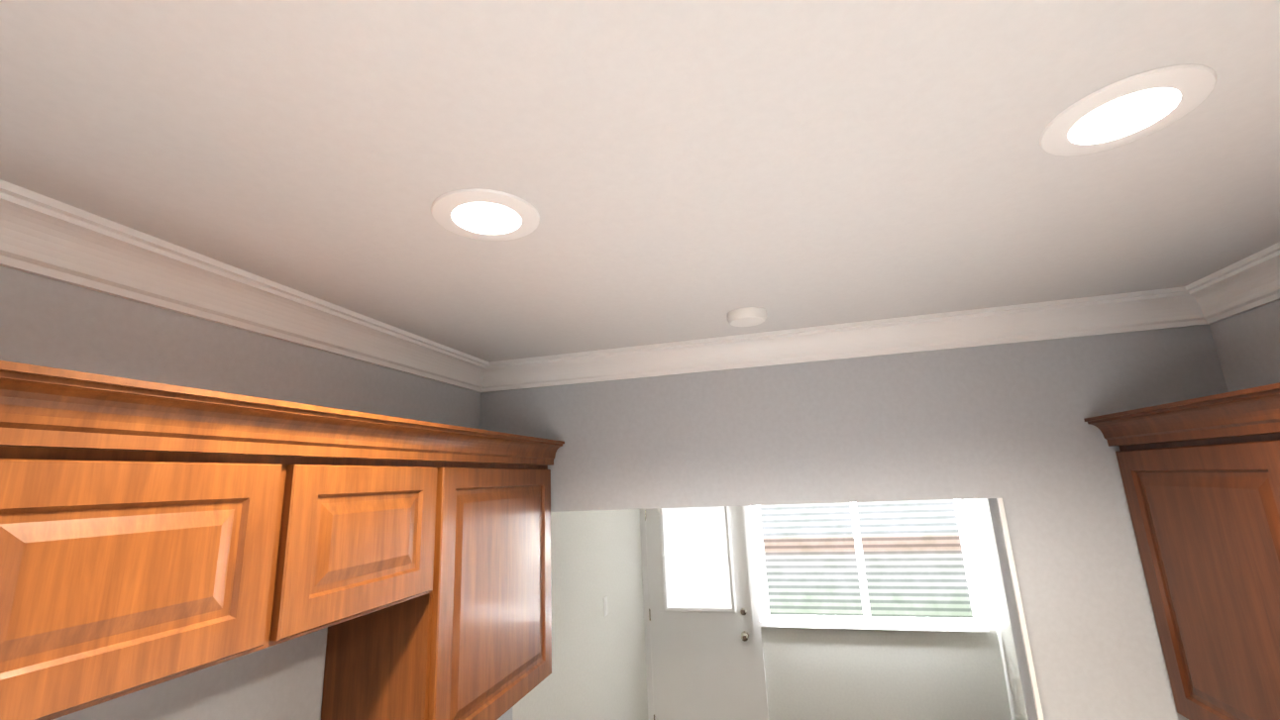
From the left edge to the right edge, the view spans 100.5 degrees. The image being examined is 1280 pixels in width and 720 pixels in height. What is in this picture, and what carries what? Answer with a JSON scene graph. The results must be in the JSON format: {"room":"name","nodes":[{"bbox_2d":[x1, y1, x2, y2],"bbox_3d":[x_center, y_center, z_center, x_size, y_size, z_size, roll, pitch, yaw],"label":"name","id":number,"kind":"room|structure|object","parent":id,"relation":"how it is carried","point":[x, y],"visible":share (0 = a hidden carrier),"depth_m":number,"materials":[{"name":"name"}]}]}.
{"room":"kitchen","nodes":[
{"label":"kitchen","id":0,"kind":"room"},
{"bbox_2d":[0,265,648,719],"bbox_3d":[-1.120,0.994,0.471,0.120,2.640,8.690,-6,-13,14],"label":"wall","id":1,"kind":"structure","parent":0,"point":[49,322],"depth_m":1.36,"materials":[{"name":"paint"}]},
{"bbox_2d":[0,360,309,719],"bbox_3d":[-0.874,0.269,0.799,0.330,0.425,0.465,-6,-13,14],"label":"upper cabinet","id":2,"kind":"object","parent":1,"relation":"attached to","point":[152,534],"depth_m":0.75,"materials":[{"name":"brown wood"}]},
{"bbox_2d":[0,179,491,392],"bbox_3d":[-1.408,-0.509,-0.490,0.090,0.107,5.880,-6,-13,14],"label":"crown molding","id":3,"kind":"structure","parent":1,"relation":"attached to","point":[48,237],"depth_m":1.14,"materials":[{"name":"white wood"}]},
{"bbox_2d":[285,405,451,641],"bbox_3d":[-0.753,0.363,1.238,0.330,0.425,0.465,-6,-13,14],"label":"upper cabinet","id":4,"kind":"object","parent":1,"relation":"attached to","point":[372,548],"depth_m":1.18,"materials":[{"name":"brown wood"}]},
{"bbox_2d":[320,425,558,719],"bbox_3d":[-0.589,0.690,1.752,0.330,0.850,0.724,-6,-13,14],"label":"upper cabinet","id":5,"kind":"object","parent":1,"relation":"attached to","point":[474,653],"depth_m":1.54,"materials":[{"name":"brown wood"}]},
{"bbox_2d":[603,596,607,617],"bbox_3d":[-0.224,1.613,3.486,0.010,0.115,0.072,-6,-13,14],"label":"light switch","id":6,"kind":"object","parent":1,"relation":"attached to","point":[604,606],"visible":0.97,"depth_m":3.47,"materials":[{"name":"white plastic"}]},
{"bbox_2d":[0,0,1279,362],"bbox_3d":[-0.226,-0.732,-0.768,2.790,0.100,6.120,-6,-13,14],"label":"ceiling","id":7,"kind":"structure","parent":0,"point":[674,170],"depth_m":0.83,"materials":[{"name":"paint"}]},
{"bbox_2d":[430,188,539,240],"bbox_3d":[-0.291,-0.269,1.015,0.199,0.010,0.199,-6,-13,14],"label":"recessed light","id":8,"kind":"object","parent":7,"relation":"in","point":[483,214],"visible":1,"depth_m":0.99,"materials":[{"name":"white plastic"}]},
{"bbox_2d":[727,307,766,326],"bbox_3d":[0.340,-0.132,1.691,0.124,0.035,0.124,-6,-13,14],"label":"smoke detector","id":9,"kind":"object","parent":7,"relation":"attached to","point":[747,316],"visible":1,"depth_m":1.65,"materials":[{"name":"white plastic"}]},
{"bbox_2d":[1039,64,1216,156],"bbox_3d":[0.722,-0.363,0.799,0.199,0.010,0.199,-6,-13,14],"label":"recessed light","id":10,"kind":"object","parent":7,"relation":"in","point":[1127,110],"visible":1,"depth_m":0.78,"materials":[{"name":"white plastic"}]},
{"bbox_2d":[479,324,1228,719],"bbox_3d":[0.614,1.208,1.764,2.550,2.640,0.120,-6,-13,14],"label":"wall","id":11,"kind":"structure","parent":0,"point":[1018,436],"depth_m":1.78,"materials":[{"name":"paint"}]},
{"bbox_2d":[491,287,1192,391],"bbox_3d":[0.546,-0.048,1.939,2.340,0.107,0.090,-6,-13,14],"label":"crown molding","id":12,"kind":"structure","parent":11,"relation":"attached to","point":[1165,308],"depth_m":1.88,"materials":[{"name":"white wood"}]},
{"bbox_2d":[996,498,1044,719],"bbox_3d":[1.197,1.432,1.485,0.012,2.030,0.012,-6,-13,14],"label":"trim","id":13,"kind":"structure","parent":11,"relation":"attached to","point":[1037,703],"depth_m":1.63,"materials":[{"name":"white wood"}]},
{"bbox_2d":[750,499,1012,719],"bbox_3d":[1.293,1.979,4.134,2.550,2.120,0.120,-6,-13,14],"label":"wall","id":14,"kind":"structure","parent":0,"point":[818,674],"depth_m":3.87,"materials":[{"name":"paint"}]},
{"bbox_2d":[640,506,768,719],"bbox_3d":[0.472,2.044,4.223,0.940,2.105,0.110,-6,-13,14],"label":"back door","id":15,"kind":"structure","parent":14,"relation":"in","point":[704,652],"depth_m":4.23,"materials":[{"name":"white wood"}]},
{"bbox_2d":[753,499,989,632],"bbox_3d":[1.667,1.463,4.047,1.565,1.065,0.055,-6,-13,14],"label":"room window","id":16,"kind":"structure","parent":14,"relation":"in","point":[891,566],"depth_m":4.03,"materials":[{"name":"white plastic"}]},
{"bbox_2d":[973,300,1279,719],"bbox_3d":[1.456,0.731,-0.182,0.120,2.640,8.690,-6,-13,14],"label":"wall","id":17,"kind":"structure","parent":0,"point":[1247,345],"depth_m":1.60,"materials":[{"name":"paint"}]},
{"bbox_2d":[1095,386,1279,719],"bbox_3d":[1.561,0.511,1.255,0.331,0.838,0.617,-6,-13,14],"label":"upper cabinet","id":18,"kind":"object","parent":17,"relation":"attached to","point":[1201,479],"depth_m":1.31,"materials":[{"name":"brown wood"}]},
{"bbox_2d":[1180,241,1279,325],"bbox_3d":[0.965,-0.751,-1.092,0.090,0.107,5.880,-6,-13,14],"label":"crown molding","id":19,"kind":"structure","parent":17,"relation":"attached to","point":[1251,282],"depth_m":1.50,"materials":[{"name":"white wood"}]},
{"bbox_2d":[1258,382,1279,461],"bbox_3d":[1.401,0.386,0.673,0.331,0.838,0.617,-6,-13,14],"label":"upper cabinet","id":20,"kind":"object","parent":17,"relation":"attached to","point":[1270,393],"depth_m":1.08,"materials":[{"name":"brown wood"}]}
]}

